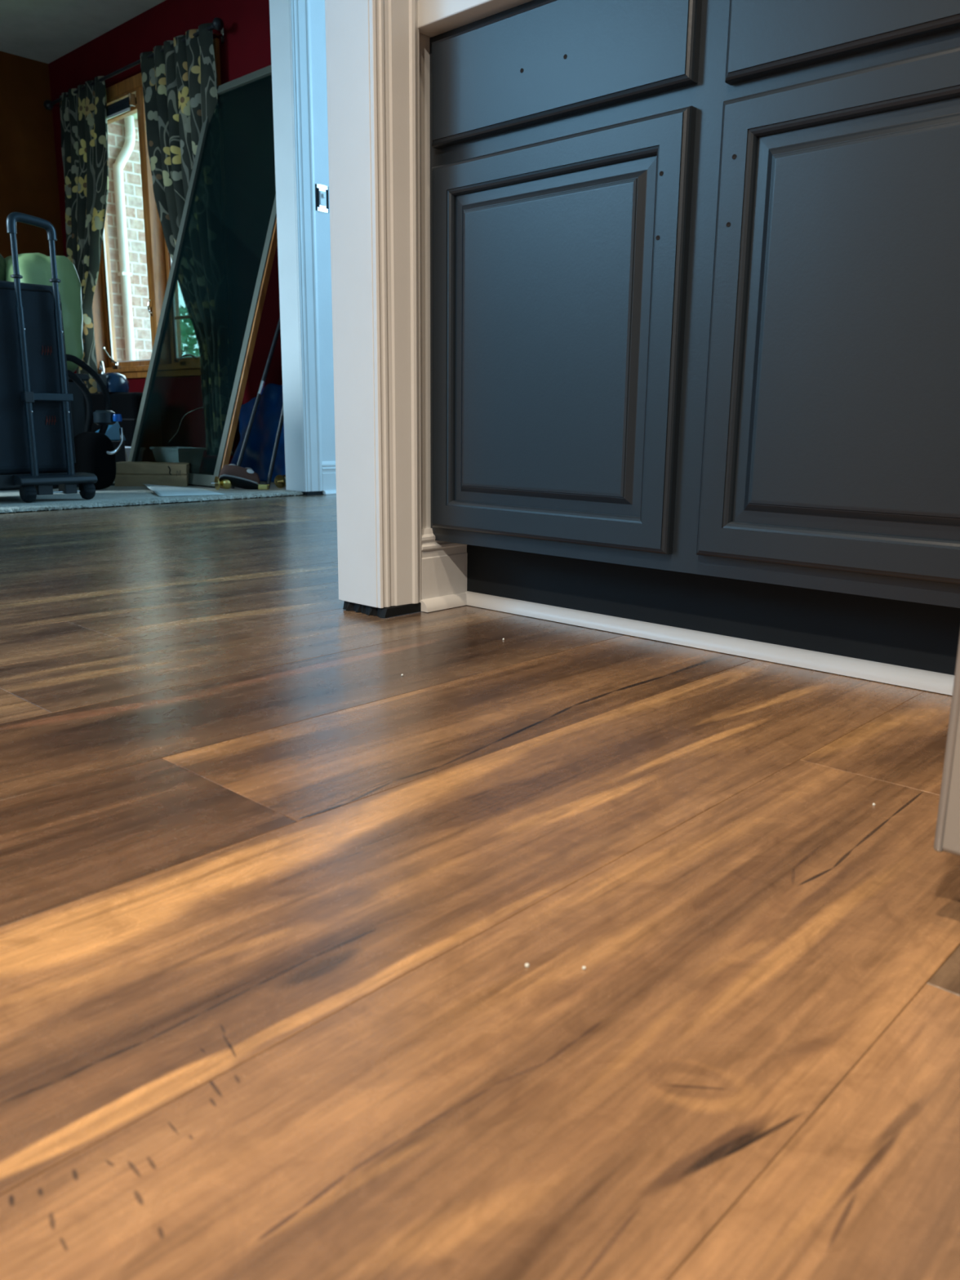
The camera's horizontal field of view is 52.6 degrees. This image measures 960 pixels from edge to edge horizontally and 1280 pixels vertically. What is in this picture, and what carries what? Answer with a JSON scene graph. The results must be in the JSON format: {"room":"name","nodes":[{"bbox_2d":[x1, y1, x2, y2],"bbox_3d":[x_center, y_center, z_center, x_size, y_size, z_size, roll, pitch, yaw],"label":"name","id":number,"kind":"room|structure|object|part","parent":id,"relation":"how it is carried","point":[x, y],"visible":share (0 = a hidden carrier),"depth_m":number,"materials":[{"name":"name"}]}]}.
{"room":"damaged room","nodes":[
{"label":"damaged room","id":0,"kind":"room"},
{"bbox_2d":[0,50,63,258],"bbox_3d":[-4.249,-2.034,4.718,0.120,2.440,4.766,12,17,42],"label":"wall","id":1,"kind":"structure","parent":0,"point":[28,179],"depth_m":5.99,"materials":[{"name":"paint"}]},
{"bbox_2d":[0,0,165,63],"bbox_3d":[-0.812,-2.474,1.077,10.000,0.100,7.400,12,17,42],"label":"ceiling","id":2,"kind":"structure","parent":0,"point":[45,31],"depth_m":5.36,"materials":[{"name":"paint"}]},
{"bbox_2d":[48,0,282,473],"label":"wall","id":3,"kind":"structure","parent":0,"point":[247,112],"depth_m":4.95,"materials":[{"name":"red paint"}]},
{"bbox_2d":[106,93,136,119],"bbox_3d":[-2.161,-3.027,5.588,0.676,0.084,0.050,12,17,42],"label":"roller blind","id":4,"kind":"object","parent":3,"relation":"attached to","point":[120,107],"visible":0.41,"depth_m":5.42,"materials":[{"name":"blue fabric"}]},
{"bbox_2d":[44,17,225,110],"bbox_3d":[-1.927,-3.111,5.313,1.924,0.080,0.109,12,17,42],"label":"curtain rod","id":5,"kind":"object","parent":3,"relation":"attached to","point":[217,24],"visible":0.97,"depth_m":5.17,"materials":[{"name":"black metal"}]},
{"bbox_2d":[58,75,108,393],"bbox_3d":[-2.344,-2.209,5.871,0.603,2.065,0.082,12,17,42],"label":"curtain","id":6,"kind":"object","parent":5,"relation":"hanging from","point":[83,114],"visible":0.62,"depth_m":5.76,"materials":[{"name":"fabric"}]},
{"bbox_2d":[139,22,234,455],"bbox_3d":[-1.570,-2.045,5.171,0.705,2.070,0.093,12,17,42],"label":"curtain","id":7,"kind":"object","parent":5,"relation":"hanging from","point":[180,82],"visible":0.88,"depth_m":5.03,"materials":[{"name":"fabric"}]},
{"bbox_2d":[92,37,235,378],"bbox_3d":[-1.848,-2.330,5.545,1.605,1.605,0.173,12,17,42],"label":"window","id":8,"kind":"structure","parent":3,"relation":"attached to","point":[171,362],"depth_m":5.56,"materials":[{"name":"orange wood"}]},
{"bbox_3d":[-2.103,-2.397,5.836,0.711,1.460,0.044,12,17,42],"label":"sash","id":9,"kind":"part","parent":8,"relation":"part of","materials":[{"name":"orange wood"}]},
{"bbox_3d":[-1.895,-1.565,5.672,1.600,0.055,0.034,12,17,42],"label":"sill","id":10,"kind":"part","parent":8,"relation":"part of","materials":[{"name":"orange wood"}]},
{"bbox_3d":[-1.549,-2.276,5.333,0.656,1.460,0.044,12,17,42],"label":"sash","id":11,"kind":"part","parent":8,"relation":"part of","materials":[{"name":"orange wood"}]},
{"bbox_2d":[168,407,203,442],"bbox_3d":[-1.530,-1.186,5.311,0.541,0.217,0.065,7,14,26],"label":"cable","id":12,"kind":"object","parent":3,"relation":"attached to","point":[200,407],"visible":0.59,"depth_m":5.33,"materials":[{"name":"white plastic"}]},
{"bbox_2d":[310,0,335,461],"bbox_3d":[-1.345,-1.346,1.819,2.202,2.440,7.420,12,17,42],"label":"wall","id":13,"kind":"structure","parent":0,"point":[317,23],"depth_m":3.99,"materials":[{"name":"white paint"}]},
{"bbox_2d":[269,0,322,491],"bbox_3d":[-0.751,-1.662,3.964,0.160,2.084,0.092,12,17,42],"label":"trim","id":14,"kind":"structure","parent":13,"relation":"attached to","point":[290,20],"depth_m":3.93,"materials":[{"name":"white paint"}]},
{"bbox_2d":[293,490,322,495],"bbox_3d":[-0.749,-0.636,4.186,0.112,0.015,0.089,12,17,42],"label":"trim","id":15,"kind":"structure","parent":13,"relation":"attached to","point":[305,493],"depth_m":4.14,"materials":[{"name":"black rubber"}]},
{"bbox_2d":[315,183,328,213],"bbox_3d":[-0.638,-1.799,3.952,0.016,0.104,0.067,12,17,42],"label":"strike plate","id":16,"kind":"object","parent":13,"relation":"attached to","point":[322,197],"visible":1,"depth_m":3.95,"materials":[{"name":"silver metal"}]},
{"bbox_2d":[321,461,336,493],"bbox_3d":[-0.141,-0.821,4.734,0.015,0.136,1.578,12,17,42],"label":"baseboard","id":17,"kind":"structure","parent":13,"relation":"attached to","point":[329,480],"depth_m":4.19,"materials":[{"name":"white paint"}]},
{"bbox_2d":[323,489,336,494],"bbox_3d":[-0.130,-0.758,4.740,0.017,0.017,1.576,12,17,42],"label":"trim","id":18,"kind":"structure","parent":13,"relation":"attached to","point":[328,491],"depth_m":4.19,"materials":[{"name":"white paint"}]},
{"bbox_2d":[418,32,431,528],"bbox_3d":[-0.499,-1.165,1.064,0.094,2.440,7.200,12,17,42],"label":"wall","id":19,"kind":"structure","parent":0,"point":[424,51],"depth_m":1.58,"materials":[{"name":"white paint"}]},
{"bbox_2d":[324,0,421,608],"bbox_3d":[-0.165,-1.084,1.451,0.134,2.084,0.092,12,17,42],"label":"trim","id":20,"kind":"structure","parent":19,"relation":"attached to","point":[372,46],"depth_m":1.53,"materials":[{"name":"white paint"}]},
{"bbox_2d":[342,600,421,617],"bbox_3d":[-0.169,-0.059,1.676,0.106,0.015,0.093,12,17,42],"label":"trim","id":21,"kind":"structure","parent":19,"relation":"attached to","point":[384,612],"depth_m":1.64,"materials":[{"name":"black rubber"}]},
{"bbox_2d":[421,528,466,599],"bbox_3d":[-0.059,-0.131,1.713,0.015,0.136,0.130,12,17,42],"label":"baseboard","id":22,"kind":"structure","parent":19,"relation":"attached to","point":[443,564],"depth_m":1.70,"materials":[{"name":"white paint"}]},
{"bbox_2d":[420,592,466,612],"bbox_3d":[-0.057,-0.067,1.708,0.019,0.019,0.118,12,17,42],"label":"trim","id":23,"kind":"structure","parent":22,"relation":"attached to","point":[428,605],"depth_m":1.70,"materials":[{"name":"white paint"}]},
{"bbox_2d":[0,493,959,1279],"bbox_3d":[-0.925,-0.041,1.717,9.755,0.050,7.400,12,17,42],"label":"floor","id":24,"kind":"structure","parent":0,"point":[276,898],"depth_m":0.62,"materials":[{"name":"brown wood"}]},
{"bbox_2d":[0,471,302,513],"bbox_3d":[-3.132,-0.613,3.854,3.108,0.073,4.614,12,17,42],"label":"carpet","id":25,"kind":"object","parent":24,"relation":"on","point":[11,500],"depth_m":3.82,"materials":[{"name":"grey carpet"}]},
{"bbox_2d":[0,373,88,490],"bbox_3d":[-2.127,-0.907,4.197,0.500,0.486,0.700,12,17,42],"label":"stack","id":26,"kind":"object","parent":25,"relation":"on","point":[78,412],"visible":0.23,"depth_m":4.22,"materials":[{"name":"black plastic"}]},
{"bbox_2d":[0,253,6,280],"bbox_3d":[-2.154,-1.411,4.096,0.282,0.572,0.393,12,17,42],"label":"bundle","id":27,"kind":"object","parent":26,"relation":"on","point":[2,262],"visible":0.12,"depth_m":4.06,"materials":[{"name":"fabric"}]},
{"bbox_2d":[4,253,83,372],"bbox_3d":[-1.917,-1.408,4.223,0.361,0.513,0.285,12,17,42],"label":"chair","id":28,"kind":"object","parent":26,"relation":"on","point":[34,268],"visible":0.39,"depth_m":4.13,"materials":[{"name":"green plastic"}]},
{"bbox_3d":[-2.124,-1.129,4.146,0.500,0.030,0.700,12,17,42],"label":"box lid","id":29,"kind":"part","parent":26,"relation":"part of","materials":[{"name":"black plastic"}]},
{"bbox_2d":[0,212,97,502],"bbox_3d":[-1.821,-0.995,3.469,0.455,0.987,0.655,12,17,42],"label":"hand truck","id":30,"kind":"object","parent":25,"relation":"on","point":[37,443],"visible":1,"depth_m":3.47,"materials":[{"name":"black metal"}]},
{"bbox_3d":[-1.569,-0.594,3.578,0.105,0.036,0.280,12,17,42],"label":"foot plate","id":31,"kind":"part","parent":30,"relation":"part of","materials":[{"name":"black plastic"}]},
{"bbox_2d":[66,354,124,488],"bbox_3d":[-1.630,-0.924,4.123,0.209,0.558,0.212,12,17,42],"label":"vacuum cleaner","id":32,"kind":"object","parent":25,"relation":"on","point":[95,451],"visible":0.89,"depth_m":4.09,"materials":[{"name":"black plastic"}]},
{"bbox_3d":[-1.564,-0.842,4.108,0.066,0.112,0.144,12,17,42],"label":"handle","id":33,"kind":"part","parent":32,"relation":"part of","materials":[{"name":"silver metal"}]},
{"bbox_2d":[111,440,125,462],"bbox_3d":[-1.959,-0.951,5.085,0.200,0.182,0.120,12,17,42],"label":"box","id":34,"kind":"object","parent":25,"relation":"on","point":[120,455],"visible":0.12,"depth_m":5.03,"materials":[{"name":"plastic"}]},
{"bbox_2d":[96,421,125,440],"bbox_3d":[-1.960,-1.091,5.058,0.164,0.100,0.156,12,17,42],"label":"bag","id":35,"kind":"object","parent":34,"relation":"on","point":[113,431],"visible":0.52,"depth_m":5.04,"materials":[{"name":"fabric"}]},
{"bbox_2d":[84,391,164,462],"bbox_3d":[-2.135,-1.219,5.678,0.820,0.436,0.180,12,17,42],"label":"equipment case","id":36,"kind":"object","parent":25,"relation":"on","point":[126,404],"visible":0.38,"depth_m":5.41,"materials":[{"name":"black plastic"}]},
{"bbox_2d":[96,360,129,392],"bbox_3d":[-2.094,-1.498,5.530,0.160,0.174,0.178,12,17,42],"label":"machine","id":37,"kind":"object","parent":36,"relation":"on","point":[114,382],"visible":0.91,"depth_m":5.48,"materials":[{"name":"blue metal"}]},
{"bbox_3d":[-2.134,-1.449,5.474,0.070,0.099,0.028,12,17,42],"label":"plate","id":38,"kind":"part","parent":37,"relation":"part of","materials":[{"name":"black plastic"}]},
{"bbox_3d":[-2.137,-1.536,5.484,0.021,0.081,0.075,-7,15,-29],"label":"lever","id":39,"kind":"part","parent":37,"relation":"part of","materials":[{"name":"silver metal"}]},
{"bbox_2d":[124,446,146,462],"bbox_3d":[-1.968,-0.989,5.338,0.265,0.142,0.148,12,17,42],"label":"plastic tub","id":40,"kind":"object","parent":25,"relation":"on","point":[127,449],"visible":0.12,"depth_m":5.28,"materials":[{"name":"white plastic"}]},
{"bbox_2d":[114,461,191,486],"bbox_3d":[-1.491,-0.760,4.439,0.319,0.104,0.158,-1,13,-7],"label":"box","id":41,"kind":"object","parent":25,"relation":"on","point":[128,473],"visible":0.91,"depth_m":4.37,"materials":[{"name":"brown cardboard"}]},
{"bbox_2d":[149,446,206,474],"bbox_3d":[-1.641,-0.974,5.280,0.297,0.145,0.170,12,17,42],"label":"plastic tub","id":42,"kind":"object","parent":25,"relation":"on","point":[193,455],"visible":0.71,"depth_m":5.21,"materials":[{"name":"grey plastic"}]},
{"bbox_2d":[143,484,224,496],"bbox_3d":[-1.265,-0.639,4.108,0.256,0.016,0.532,-6,14,-26],"label":"paper sheet","id":43,"kind":"object","parent":25,"relation":"on","point":[162,491],"visible":1,"depth_m":4.04,"materials":[{"name":"white paper"}]},
{"bbox_2d":[128,64,277,488],"bbox_3d":[-1.242,-1.709,4.570,0.842,1.902,0.626,12,17,42],"label":"picture frame","id":44,"kind":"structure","parent":25,"relation":"on","point":[271,240],"depth_m":4.57,"materials":[{"name":"grey wood"}]},
{"bbox_3d":[-1.455,-0.765,4.571,0.754,0.056,0.042,12,17,42],"label":"rail","id":45,"kind":"part","parent":44,"relation":"part of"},
{"bbox_3d":[-1.039,-2.661,4.576,0.754,0.044,0.039,12,17,42],"label":"rail","id":46,"kind":"part","parent":44,"relation":"part of","materials":[{"name":"grey wood"}]},
{"bbox_3d":[-1.120,-0.679,4.200,0.090,0.059,0.059,-7,15,-29],"label":"door knob","id":47,"kind":"part","parent":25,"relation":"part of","materials":[{"name":"gold metal"}]},
{"bbox_3d":[-1.102,-0.681,4.211,0.056,0.055,0.050,12,17,42],"label":"knob","id":48,"kind":"part","parent":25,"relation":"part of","materials":[{"name":"gold metal"}]},
{"bbox_2d":[219,463,260,489],"bbox_3d":[-1.052,-0.710,4.239,0.176,0.115,0.098,-5,14,-22],"label":"slipper","id":49,"kind":"object","parent":25,"relation":"on","point":[242,477],"visible":0.93,"depth_m":4.21,"materials":[{"name":"brown fabric"}]},
{"bbox_2d":[231,316,280,488],"bbox_3d":[-0.909,-1.370,4.342,0.021,1.352,0.556,12,17,42],"label":"rod","id":50,"kind":"object","parent":25,"relation":"on","point":[262,383],"visible":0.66,"depth_m":4.32,"materials":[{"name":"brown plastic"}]},
{"bbox_2d":[230,383,285,482],"bbox_3d":[-0.942,-1.004,4.701,0.821,0.474,0.138,12,17,42],"label":"bag","id":51,"kind":"object","parent":25,"relation":"on","point":[257,456],"visible":0.33,"depth_m":4.80,"materials":[{"name":"blue fabric"}]},
{"bbox_2d":[257,484,269,489],"bbox_3d":[-0.947,-0.670,4.248,0.044,0.024,0.024,2,13,8],"label":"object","id":52,"kind":"object","parent":25,"relation":"on","point":[260,486],"visible":1,"depth_m":4.24,"materials":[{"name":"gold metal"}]},
{"bbox_2d":[266,403,284,487],"bbox_3d":[-0.792,-1.388,4.293,0.021,1.411,0.440,12,17,42],"label":"rod","id":53,"kind":"object","parent":25,"relation":"on","point":[281,420],"visible":0.21,"depth_m":4.29,"materials":[{"name":"black plastic"}]},
{"bbox_3d":[-0.887,-0.714,4.363,0.059,0.059,0.090,7,14,25],"label":"door knob","id":54,"kind":"part","parent":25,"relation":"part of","materials":[{"name":"gold metal"}]},
{"bbox_2d":[429,0,959,675],"bbox_3d":[0.492,-0.464,1.487,1.013,0.900,0.640,12,17,42],"label":"base cabinet","id":55,"kind":"object","parent":24,"relation":"on","point":[695,264],"visible":1,"depth_m":1.26,"materials":[{"name":"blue wood"}]},
{"bbox_2d":[417,0,533,37],"bbox_3d":[0.496,-0.920,1.374,1.022,0.038,0.663,12,17,42],"label":"countertop","id":56,"kind":"structure","parent":55,"relation":"on","point":[435,17],"depth_m":1.43,"materials":[{"name":"white stone"}]},
{"bbox_3d":[0.093,-0.433,1.440,0.374,0.474,0.015,12,17,42],"label":"raised panel","id":57,"kind":"part","parent":55,"relation":"part of","materials":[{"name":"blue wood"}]},
{"bbox_3d":[0.094,-0.433,1.441,0.468,0.568,0.020,12,17,42],"label":"door","id":58,"kind":"part","parent":55,"relation":"part of","materials":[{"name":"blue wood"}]},
{"bbox_3d":[0.098,-0.810,1.355,0.468,0.149,0.020,12,17,42],"label":"drawer","id":59,"kind":"part","parent":55,"relation":"part of","materials":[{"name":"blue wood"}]},
{"bbox_2d":[464,591,954,695],"bbox_3d":[0.343,0.004,1.409,1.020,0.020,0.020,12,17,42],"label":"trim","id":60,"kind":"structure","parent":55,"relation":"attached to","point":[925,680],"depth_m":1.39,"materials":[{"name":"white paint"}]},
{"bbox_3d":[0.462,-0.353,1.106,0.451,0.561,0.020,12,17,42],"label":"door","id":61,"kind":"part","parent":55,"relation":"part of","materials":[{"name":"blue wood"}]},
{"bbox_3d":[0.466,-0.725,1.021,0.450,0.160,0.020,12,17,42],"label":"drawer","id":62,"kind":"part","parent":55,"relation":"part of","materials":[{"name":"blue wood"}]},
{"bbox_3d":[0.461,-0.353,1.105,0.357,0.467,0.015,12,17,42],"label":"raised panel","id":63,"kind":"part","parent":55,"relation":"part of","materials":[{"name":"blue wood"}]},
{"bbox_2d":[933,634,959,856],"bbox_3d":[0.751,-0.645,0.385,0.750,1.750,0.501,12,17,42],"label":"door frame","id":64,"kind":"structure","parent":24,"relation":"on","point":[947,837],"depth_m":0.62,"materials":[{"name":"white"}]},
{"bbox_3d":[0.585,-0.631,0.206,0.750,1.700,0.012,12,17,42],"label":"panel","id":65,"kind":"part","parent":64,"relation":"part of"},
{"label":"outside","id":66,"kind":"structure","parent":0,"visible":0},
{"bbox_3d":[1.470,-1.534,10.284,16.000,0.100,10.834,12,17,42],"label":"ground","id":67,"kind":"structure","parent":66,"visible":0},
{"bbox_2d":[106,118,151,361],"bbox_3d":[-2.384,-2.068,6.475,0.300,2.560,0.318,12,17,42],"label":"brick wall","id":68,"kind":"structure","parent":67,"relation":"on","point":[133,197],"depth_m":6.27,"materials":[{"name":"beige brick"}]},
{"bbox_2d":[112,115,135,360],"bbox_3d":[-2.255,-2.042,6.347,0.064,2.548,0.162,12,17,42],"label":"downspout","id":69,"kind":"object","parent":68,"relation":"attached to","point":[126,152],"visible":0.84,"depth_m":6.17,"materials":[{"name":"white metal"}]},
{"bbox_2d":[131,112,137,119],"bbox_3d":[-1.760,-3.225,5.726,3.200,0.040,0.462,12,17,42],"label":"soffit","id":70,"kind":"structure","parent":68,"relation":"on","point":[135,115],"depth_m":6.11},
{"bbox_2d":[178,305,199,356],"bbox_3d":[-2.902,-2.648,10.469,2.631,1.947,1.846,12,17,42],"label":"shrub","id":71,"kind":"object","parent":67,"relation":"on","point":[186,331],"visible":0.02,"depth_m":9.86,"materials":[{"name":"green plant"}]}
]}

